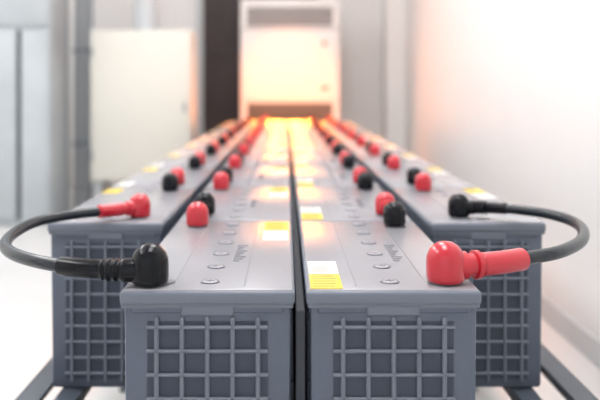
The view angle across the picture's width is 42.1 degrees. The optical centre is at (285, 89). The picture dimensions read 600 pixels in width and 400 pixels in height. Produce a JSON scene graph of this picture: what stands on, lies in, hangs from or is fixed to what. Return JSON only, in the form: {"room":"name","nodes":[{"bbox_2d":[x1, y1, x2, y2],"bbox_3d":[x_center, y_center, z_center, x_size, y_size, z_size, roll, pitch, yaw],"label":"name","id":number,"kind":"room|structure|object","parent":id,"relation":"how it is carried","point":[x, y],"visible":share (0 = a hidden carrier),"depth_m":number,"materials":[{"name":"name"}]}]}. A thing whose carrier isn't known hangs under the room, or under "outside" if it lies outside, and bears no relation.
{"room":"electrical room","nodes":[
{"label":"electrical room","id":0,"kind":"room"},
{"bbox_2d":[48,188,194,386],"bbox_3d":[-0.269,0.321,1.362,0.173,0.252,0.404,0,0,0],"label":"battery","id":1,"kind":"object","parent":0,"point":[88,316],"depth_m":1.16,"materials":[{"name":"grey plastic"}]},
{"bbox_2d":[112,168,213,201],"bbox_3d":[-0.269,0.321,1.774,0.173,0.252,0.404,0,0,0],"label":"battery","id":2,"kind":"object","parent":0,"point":[197,179],"depth_m":1.73,"materials":[{"name":"grey plastic"}]},
{"bbox_2d":[161,167,184,190],"bbox_3d":[-0.226,0.178,1.571,0.032,0.034,0.138,0,0,0],"label":"caps","id":3,"kind":"object","parent":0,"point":[170,181],"visible":1,"depth_m":1.51,"materials":[{"name":"black plastic"}]},
{"bbox_2d":[148,154,225,179],"bbox_3d":[-0.269,0.321,2.187,0.173,0.252,0.404,0,0,0],"label":"battery","id":4,"kind":"object","parent":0,"point":[217,161],"depth_m":2.14,"materials":[{"name":"grey plastic"}]},
{"bbox_2d":[172,145,234,163],"bbox_3d":[-0.269,0.321,2.600,0.173,0.252,0.404,0,0,0],"label":"battery","id":5,"kind":"object","parent":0,"point":[228,150],"depth_m":2.58,"materials":[{"name":"grey plastic"}]},
{"bbox_2d":[120,221,294,399],"bbox_3d":[-0.078,0.321,0.969,0.173,0.252,0.404,0,0,0],"label":"battery","id":6,"kind":"object","parent":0,"point":[220,327],"depth_m":0.77,"materials":[{"name":"grey plastic"}]},
{"bbox_2d":[0,193,168,286],"bbox_3d":[-0.237,0.175,0.995,0.237,0.039,0.453,0,0,0],"label":"cable","id":7,"kind":"object","parent":6,"relation":"attached to","point":[148,266],"depth_m":0.79,"materials":[{"name":"black rubber"}]},
{"bbox_2d":[189,138,241,151],"bbox_3d":[-0.269,0.321,3.012,0.173,0.252,0.404,0,0,0],"label":"battery","id":8,"kind":"object","parent":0,"point":[201,141],"depth_m":2.98,"materials":[{"name":"grey plastic"}]},
{"bbox_2d":[201,132,246,142],"bbox_3d":[-0.269,0.321,3.425,0.173,0.252,0.404,0,0,0],"label":"battery","id":9,"kind":"object","parent":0,"point":[242,135],"depth_m":3.43,"materials":[{"name":"grey plastic"}]},
{"bbox_2d":[69,0,381,189],"bbox_3d":[-1.085,-0.570,5.750,3.830,2.600,0.100,0,0,0],"label":"wall","id":10,"kind":"structure","parent":0,"point":[360,21],"depth_m":5.70,"materials":[{"name":"white paint"}]},
{"bbox_2d":[72,0,92,207],"bbox_3d":[-1.199,-0.570,4.620,0.122,2.600,0.049,0,0,0],"label":"conduit pipes","id":11,"kind":"object","parent":10,"relation":"attached to","point":[77,50],"visible":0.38,"depth_m":4.61,"materials":[{"name":"grey metal"}]},
{"bbox_2d":[197,0,202,138],"bbox_3d":[-0.190,-0.318,5.670,0.912,2.094,0.059,0,0,0],"label":"trim","id":12,"kind":"structure","parent":10,"relation":"attached to","point":[199,2],"depth_m":5.64,"materials":[{"name":"paint"}]},
{"bbox_2d":[203,0,239,135],"bbox_3d":[-0.190,-0.295,5.654,0.820,2.049,0.090,0,0,0],"label":"door","id":13,"kind":"structure","parent":10,"relation":"in","point":[221,18],"depth_m":5.66,"materials":[{"name":"grey"}]},
{"bbox_2d":[382,0,404,150],"bbox_3d":[0.765,-0.570,5.575,0.130,2.600,0.250,0,0,0],"label":"pilaster","id":14,"kind":"object","parent":10,"relation":"attached to","point":[393,11],"visible":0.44,"depth_m":5.45,"materials":[{"name":"white paint"}]},
{"bbox_2d":[212,128,250,136],"bbox_3d":[-0.269,0.321,3.837,0.173,0.252,0.404,0,0,0],"label":"battery","id":15,"kind":"object","parent":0,"point":[247,130],"depth_m":3.83,"materials":[{"name":"grey plastic"}]},
{"bbox_2d":[178,187,291,223],"bbox_3d":[-0.078,0.321,1.381,0.173,0.252,0.404,0,0,0],"label":"battery","id":16,"kind":"object","parent":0,"point":[233,203],"depth_m":1.34,"materials":[{"name":"grey plastic"}]},
{"bbox_2d":[219,124,253,132],"bbox_3d":[-0.269,0.321,4.250,0.173,0.252,0.404,0,0,0],"label":"battery","id":17,"kind":"object","parent":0,"point":[251,126],"depth_m":4.21,"materials":[{"name":"grey plastic"}]},
{"bbox_2d":[226,122,256,128],"bbox_3d":[-0.269,0.321,4.662,0.173,0.252,0.404,0,0,0],"label":"battery","id":18,"kind":"object","parent":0,"point":[254,123],"depth_m":4.60,"materials":[{"name":"grey plastic"}]},
{"bbox_2d":[207,167,289,187],"bbox_3d":[-0.078,0.321,1.794,0.173,0.252,0.404,0,0,0],"label":"battery","id":19,"kind":"object","parent":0,"point":[243,176],"depth_m":1.75,"materials":[{"name":"grey plastic"}]},
{"bbox_2d":[223,154,288,166],"bbox_3d":[-0.078,0.321,2.207,0.173,0.252,0.404,0,0,0],"label":"battery","id":20,"kind":"object","parent":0,"point":[250,160],"depth_m":2.17,"materials":[{"name":"grey plastic"}]},
{"bbox_2d":[236,144,288,154],"bbox_3d":[-0.078,0.321,2.619,0.173,0.252,0.404,0,0,0],"label":"battery","id":21,"kind":"object","parent":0,"point":[256,148],"depth_m":2.58,"materials":[{"name":"plastic"}]},
{"bbox_2d":[245,137,287,144],"bbox_3d":[-0.078,0.321,3.031,0.173,0.252,0.404,0,0,0],"label":"battery","id":22,"kind":"object","parent":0,"point":[260,140],"depth_m":3.04,"materials":[{"name":"grey plastic"}]},
{"bbox_2d":[250,132,287,137],"bbox_3d":[-0.078,0.321,3.444,0.173,0.252,0.404,0,0,0],"label":"battery","id":23,"kind":"object","parent":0,"point":[262,134],"depth_m":3.45,"materials":[{"name":"grey plastic"}]},
{"bbox_2d":[262,128,287,132],"bbox_3d":[-0.078,0.321,3.857,0.173,0.252,0.404,0,0,0],"label":"battery","id":24,"kind":"object","parent":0,"point":[264,129],"depth_m":3.79,"materials":[{"name":"grey plastic"}]},
{"bbox_2d":[264,124,287,127],"bbox_3d":[-0.078,0.321,4.269,0.173,0.252,0.404,0,0,0],"label":"battery","id":25,"kind":"object","parent":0,"point":[266,125],"depth_m":4.24,"materials":[{"name":"grey plastic"}]},
{"bbox_2d":[266,121,287,124],"bbox_3d":[-0.078,0.321,4.681,0.173,0.252,0.404,0,0,0],"label":"battery","id":26,"kind":"object","parent":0,"point":[268,122],"depth_m":4.72,"materials":[{"name":"grey plastic"}]},
{"bbox_2d":[0,190,599,399],"bbox_3d":[-1.085,0.780,1.750,3.830,0.100,7.900,0,0,0],"label":"floor","id":27,"kind":"structure","parent":0,"point":[26,347],"depth_m":2.29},
{"bbox_2d":[0,0,68,224],"bbox_3d":[-1.806,-0.320,4.367,1.088,2.100,0.366,0,0,0],"label":"tall cabinet","id":28,"kind":"object","parent":27,"relation":"on","point":[34,34],"visible":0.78,"depth_m":4.18,"materials":[{"name":"white metal"}]},
{"bbox_2d":[90,0,195,196],"bbox_3d":[-0.838,-0.570,4.614,0.585,2.600,0.272,0,0,0],"label":"enclosure","id":29,"kind":"object","parent":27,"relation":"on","point":[143,78],"visible":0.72,"depth_m":4.49,"materials":[{"name":"paint"}]},
{"bbox_2d":[240,0,338,124],"bbox_3d":[0.026,0.065,5.294,0.652,1.330,0.372,0,0,0],"label":"cabinet","id":30,"kind":"object","parent":27,"relation":"on","point":[289,49],"visible":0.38,"depth_m":5.12,"materials":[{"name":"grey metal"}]},
{"bbox_2d":[15,343,597,399],"bbox_3d":[0.030,0.589,2.850,0.866,0.283,4.260,0,0,0],"label":"rack","id":31,"kind":"object","parent":27,"relation":"on","point":[556,373],"visible":0.02,"depth_m":1.18,"materials":[{"name":"grey metal"}]},
{"bbox_2d":[188,152,205,168],"bbox_3d":[-0.226,0.178,1.983,0.032,0.034,0.138,0,0,0],"label":"caps","id":32,"kind":"object","parent":31,"relation":"on","point":[195,161],"visible":1,"depth_m":1.92,"materials":[{"name":"plastic"}]},
{"bbox_2d":[186,192,214,226],"bbox_3d":[-0.128,0.178,1.178,0.032,0.034,0.138,0,0,0],"label":"caps","id":33,"kind":"object","parent":31,"relation":"on","point":[197,213],"visible":1,"depth_m":1.12,"materials":[{"name":"red plastic"}]},
{"bbox_2d":[205,141,218,154],"bbox_3d":[-0.226,0.178,2.396,0.032,0.034,0.138,0,0,0],"label":"caps","id":34,"kind":"object","parent":31,"relation":"on","point":[212,148],"visible":1,"depth_m":2.33,"materials":[{"name":"black plastic"}]},
{"bbox_2d":[213,166,232,189],"bbox_3d":[-0.128,0.178,1.590,0.032,0.034,0.138,0,0,0],"label":"caps","id":35,"kind":"object","parent":31,"relation":"on","point":[223,177],"visible":1,"depth_m":1.53,"materials":[{"name":"red plastic"}]},
{"bbox_2d":[217,134,228,144],"bbox_3d":[-0.226,0.178,2.808,0.032,0.034,0.138,0,0,0],"label":"caps","id":36,"kind":"object","parent":31,"relation":"on","point":[223,139],"visible":1,"depth_m":2.75,"materials":[{"name":"plastic"}]},
{"bbox_2d":[226,128,235,137],"bbox_3d":[-0.226,0.178,3.221,0.032,0.034,0.138,0,0,0],"label":"caps","id":37,"kind":"object","parent":31,"relation":"on","point":[231,133],"visible":0.95,"depth_m":3.16,"materials":[{"name":"plastic"}]},
{"bbox_2d":[228,151,243,167],"bbox_3d":[-0.128,0.178,2.003,0.032,0.034,0.138,0,0,0],"label":"caps","id":38,"kind":"object","parent":31,"relation":"on","point":[236,159],"visible":0.99,"depth_m":1.94,"materials":[{"name":"red plastic"}]},
{"bbox_2d":[233,124,241,132],"bbox_3d":[-0.226,0.178,3.633,0.032,0.034,0.138,0,0,0],"label":"caps","id":39,"kind":"object","parent":31,"relation":"on","point":[237,127],"visible":0.88,"depth_m":3.57,"materials":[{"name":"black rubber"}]},
{"bbox_2d":[239,121,245,127],"bbox_3d":[-0.226,0.178,4.046,0.032,0.034,0.138,0,0,0],"label":"caps","id":40,"kind":"object","parent":31,"relation":"on","point":[242,123],"visible":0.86,"depth_m":3.98,"materials":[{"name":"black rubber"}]},
{"bbox_2d":[238,141,250,154],"bbox_3d":[-0.128,0.178,2.415,0.032,0.034,0.138,0,0,0],"label":"caps","id":41,"kind":"object","parent":31,"relation":"on","point":[244,147],"visible":0.99,"depth_m":2.35,"materials":[{"name":"red plastic"}]},
{"bbox_2d":[243,118,249,124],"bbox_3d":[-0.226,0.178,4.458,0.032,0.034,0.138,0,0,0],"label":"caps","id":42,"kind":"object","parent":31,"relation":"on","point":[246,120],"visible":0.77,"depth_m":4.40,"materials":[{"name":"red plastic"}]},
{"bbox_2d":[246,134,255,144],"bbox_3d":[-0.128,0.178,2.828,0.032,0.034,0.138,0,0,0],"label":"caps","id":43,"kind":"object","parent":31,"relation":"on","point":[250,138],"visible":0.91,"depth_m":2.76,"materials":[{"name":"red plastic"}]},
{"bbox_2d":[251,128,259,137],"bbox_3d":[-0.128,0.178,3.240,0.032,0.034,0.138,0,0,0],"label":"caps","id":44,"kind":"object","parent":31,"relation":"on","point":[255,131],"visible":0.76,"depth_m":3.18,"materials":[{"name":"red plastic"}]},
{"bbox_2d":[255,124,262,131],"bbox_3d":[-0.128,0.178,3.653,0.032,0.034,0.138,0,0,0],"label":"caps","id":45,"kind":"object","parent":31,"relation":"on","point":[259,126],"visible":0.65,"depth_m":3.59,"materials":[{"name":"red plastic"}]},
{"bbox_2d":[288,125,304,399],"bbox_3d":[0.014,0.332,2.812,0.009,0.228,4.078,0,0,0],"label":"divider","id":46,"kind":"object","parent":31,"relation":"attached to","point":[298,306],"visible":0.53,"depth_m":0.84,"materials":[{"name":"grey plastic"}]},
{"bbox_2d":[313,120,318,127],"bbox_3d":[0.156,0.178,4.065,0.032,0.034,0.138,0,0,0],"label":"caps","id":47,"kind":"object","parent":31,"relation":"on","point":[315,122],"visible":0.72,"depth_m":4.00,"materials":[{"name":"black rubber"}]},
{"bbox_2d":[316,124,322,131],"bbox_3d":[0.156,0.178,3.653,0.032,0.034,0.138,0,0,0],"label":"caps","id":48,"kind":"object","parent":31,"relation":"on","point":[318,126],"visible":0.79,"depth_m":3.59,"materials":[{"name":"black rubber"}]},
{"bbox_2d":[319,128,327,137],"bbox_3d":[0.156,0.178,3.240,0.032,0.034,0.138,0,0,0],"label":"caps","id":49,"kind":"object","parent":31,"relation":"on","point":[323,131],"visible":0.94,"depth_m":3.18,"materials":[{"name":"red plastic"}]},
{"bbox_2d":[324,134,334,144],"bbox_3d":[0.156,0.178,2.828,0.032,0.034,0.138,0,0,0],"label":"caps","id":50,"kind":"object","parent":31,"relation":"on","point":[328,138],"visible":0.93,"depth_m":2.77,"materials":[{"name":"plastic"}]},
{"bbox_2d":[329,118,335,124],"bbox_3d":[0.267,0.178,4.458,0.032,0.034,0.138,0,0,0],"label":"caps","id":51,"kind":"object","parent":31,"relation":"on","point":[332,120],"visible":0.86,"depth_m":4.39,"materials":[{"name":"red plastic"}]},
{"bbox_2d":[330,141,342,154],"bbox_3d":[0.156,0.178,2.415,0.032,0.034,0.138,0,0,0],"label":"caps","id":52,"kind":"object","parent":31,"relation":"on","point":[336,148],"visible":0.98,"depth_m":2.35,"materials":[{"name":"plastic"}]},
{"bbox_2d":[334,121,340,127],"bbox_3d":[0.267,0.178,4.046,0.032,0.034,0.138,0,0,0],"label":"caps","id":53,"kind":"object","parent":31,"relation":"on","point":[337,124],"visible":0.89,"depth_m":3.98,"materials":[{"name":"red plastic"}]},
{"bbox_2d":[339,124,347,132],"bbox_3d":[0.267,0.178,3.633,0.032,0.034,0.138,0,0,0],"label":"caps","id":54,"kind":"object","parent":31,"relation":"on","point":[342,127],"visible":0.95,"depth_m":3.57,"materials":[{"name":"red plastic"}]},
{"bbox_2d":[339,151,354,167],"bbox_3d":[0.156,0.178,2.003,0.032,0.034,0.138,0,0,0],"label":"caps","id":55,"kind":"object","parent":31,"relation":"on","point":[346,159],"visible":1,"depth_m":1.94,"materials":[{"name":"black plastic"}]},
{"bbox_2d":[346,128,355,137],"bbox_3d":[0.267,0.178,3.221,0.032,0.034,0.138,0,0,0],"label":"caps","id":56,"kind":"object","parent":31,"relation":"on","point":[350,133],"visible":0.98,"depth_m":3.16,"materials":[{"name":"red plastic"}]},
{"bbox_2d":[354,134,365,144],"bbox_3d":[0.267,0.178,2.808,0.032,0.034,0.138,0,0,0],"label":"caps","id":57,"kind":"object","parent":31,"relation":"on","point":[359,139],"visible":1,"depth_m":2.75,"materials":[{"name":"red plastic"}]},
{"bbox_2d":[353,166,373,189],"bbox_3d":[0.156,0.178,1.590,0.032,0.034,0.138,0,0,0],"label":"caps","id":58,"kind":"object","parent":31,"relation":"on","point":[364,180],"visible":1,"depth_m":1.53,"materials":[{"name":"black plastic"}]},
{"bbox_2d":[366,141,379,154],"bbox_3d":[0.267,0.178,2.396,0.032,0.034,0.138,0,0,0],"label":"caps","id":59,"kind":"object","parent":31,"relation":"on","point":[372,148],"visible":1,"depth_m":2.33,"materials":[{"name":"red plastic"}]},
{"bbox_2d":[375,192,405,226],"bbox_3d":[0.156,0.178,1.178,0.032,0.034,0.138,0,0,0],"label":"caps","id":60,"kind":"object","parent":31,"relation":"on","point":[394,214],"visible":1,"depth_m":1.12,"materials":[{"name":"black plastic"}]},
{"bbox_2d":[406,167,431,190],"bbox_3d":[0.267,0.178,1.571,0.032,0.034,0.138,0,0,0],"label":"caps","id":61,"kind":"object","parent":31,"relation":"on","point":[422,181],"visible":1,"depth_m":1.51,"materials":[{"name":"red plastic"}]},
{"bbox_2d":[289,121,310,129],"bbox_3d":[0.106,0.321,4.681,0.173,0.252,0.404,0,0,0],"label":"battery","id":62,"kind":"object","parent":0,"point":[291,122],"depth_m":4.72,"materials":[{"name":"grey plastic"}]},
{"bbox_2d":[289,124,312,127],"bbox_3d":[0.106,0.321,4.269,0.173,0.252,0.404,0,0,0],"label":"battery","id":63,"kind":"object","parent":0,"point":[291,125],"depth_m":4.29,"materials":[{"name":"grey plastic"}]},
{"bbox_2d":[290,128,315,141],"bbox_3d":[0.106,0.321,3.857,0.173,0.252,0.404,0,0,0],"label":"battery","id":64,"kind":"object","parent":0,"point":[291,129],"depth_m":3.79,"materials":[{"name":"grey plastic"}]},
{"bbox_2d":[290,132,319,137],"bbox_3d":[0.106,0.321,3.444,0.173,0.252,0.404,0,0,0],"label":"battery","id":65,"kind":"object","parent":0,"point":[293,134],"depth_m":3.45,"materials":[{"name":"grey plastic"}]},
{"bbox_2d":[291,137,324,153],"bbox_3d":[0.106,0.321,3.031,0.173,0.252,0.404,0,0,0],"label":"battery","id":66,"kind":"object","parent":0,"point":[294,140],"depth_m":3.04,"materials":[{"name":"grey plastic"}]},
{"bbox_2d":[292,144,343,164],"bbox_3d":[0.106,0.321,2.619,0.173,0.252,0.404,0,0,0],"label":"battery","id":67,"kind":"object","parent":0,"point":[296,148],"depth_m":2.58,"materials":[{"name":"grey plastic"}]},
{"bbox_2d":[292,154,358,179],"bbox_3d":[0.106,0.321,2.207,0.173,0.252,0.404,0,0,0],"label":"battery","id":68,"kind":"object","parent":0,"point":[299,160],"depth_m":2.18,"materials":[{"name":"grey plastic"}]},
{"bbox_2d":[320,122,350,127],"bbox_3d":[0.301,0.321,4.662,0.173,0.252,0.404,0,0,0],"label":"battery","id":69,"kind":"object","parent":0,"point":[322,123],"depth_m":4.58,"materials":[{"name":"grey plastic"}]},
{"bbox_2d":[294,167,378,210],"bbox_3d":[0.106,0.321,1.794,0.173,0.252,0.404,0,0,0],"label":"battery","id":70,"kind":"object","parent":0,"point":[303,176],"depth_m":1.75,"materials":[{"name":"grey plastic"}]},
{"bbox_2d":[324,124,358,130],"bbox_3d":[0.301,0.321,4.250,0.173,0.252,0.404,0,0,0],"label":"battery","id":71,"kind":"object","parent":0,"point":[326,126],"depth_m":4.20,"materials":[{"name":"grey plastic"}]},
{"bbox_2d":[327,128,366,134],"bbox_3d":[0.301,0.321,3.837,0.173,0.252,0.404,0,0,0],"label":"battery","id":72,"kind":"object","parent":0,"point":[330,130],"depth_m":3.85,"materials":[{"name":"grey plastic"}]},
{"bbox_2d":[296,187,412,257],"bbox_3d":[0.106,0.321,1.381,0.173,0.252,0.404,0,0,0],"label":"battery","id":73,"kind":"object","parent":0,"point":[313,203],"depth_m":1.34,"materials":[{"name":"grey plastic"}]},
{"bbox_2d":[332,132,378,140],"bbox_3d":[0.301,0.321,3.425,0.173,0.252,0.404,0,0,0],"label":"battery","id":74,"kind":"object","parent":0,"point":[336,135],"depth_m":3.44,"materials":[{"name":"grey plastic"}]},
{"bbox_2d":[338,138,391,150],"bbox_3d":[0.301,0.321,3.012,0.173,0.252,0.404,0,0,0],"label":"battery","id":75,"kind":"object","parent":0,"point":[343,141],"depth_m":2.98,"materials":[{"name":"grey plastic"}]},
{"bbox_2d":[346,145,409,162],"bbox_3d":[0.301,0.321,2.600,0.173,0.252,0.404,0,0,0],"label":"battery","id":76,"kind":"object","parent":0,"point":[353,150],"depth_m":2.58,"materials":[{"name":"grey plastic"}]},
{"bbox_2d":[299,221,480,399],"bbox_3d":[0.106,0.321,0.969,0.173,0.252,0.404,0,0,0],"label":"battery","id":77,"kind":"object","parent":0,"point":[376,328],"depth_m":0.77,"materials":[{"name":"grey plastic"}]},
{"bbox_2d":[426,193,589,284],"bbox_3d":[0.269,0.174,0.999,0.252,0.040,0.446,0,0,0],"label":"cable","id":78,"kind":"object","parent":77,"relation":"attached to","point":[446,263],"depth_m":0.81,"materials":[{"name":"rubber"}]},
{"bbox_2d":[382,152,399,168],"bbox_3d":[0.267,0.178,1.983,0.032,0.034,0.138,0,0,0],"label":"caps","id":79,"kind":"object","parent":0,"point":[392,161],"visible":1,"depth_m":1.92,"materials":[{"name":"red plastic"}]},
{"bbox_2d":[356,154,436,172],"bbox_3d":[0.301,0.321,2.187,0.173,0.252,0.404,0,0,0],"label":"battery","id":80,"kind":"object","parent":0,"point":[368,161],"depth_m":2.14,"materials":[{"name":"grey plastic"}]},
{"bbox_2d":[371,168,475,195],"bbox_3d":[0.301,0.321,1.774,0.173,0.252,0.404,0,0,0],"label":"battery","id":81,"kind":"object","parent":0,"point":[387,179],"depth_m":1.73,"materials":[{"name":"grey plastic"}]},
{"bbox_2d":[393,188,545,386],"bbox_3d":[0.301,0.321,1.362,0.173,0.252,0.404,0,0,0],"label":"battery","id":82,"kind":"object","parent":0,"point":[508,316],"depth_m":1.16,"materials":[{"name":"grey plastic"}]},
{"bbox_2d":[405,0,599,339],"bbox_3d":[0.880,-0.570,1.800,0.100,2.600,8.000,0,0,0],"label":"wall","id":83,"kind":"structure","parent":0,"point":[502,97],"depth_m":2.75,"materials":[{"name":"white paint"}]},
{"bbox_2d":[541,294,599,367],"bbox_3d":[0.825,0.695,1.625,0.010,0.070,7.650,0,0,0],"label":"baseboard","id":84,"kind":"structure","parent":83,"relation":"attached to","point":[576,334],"depth_m":2.24,"materials":[{"name":"paint"}]}
]}

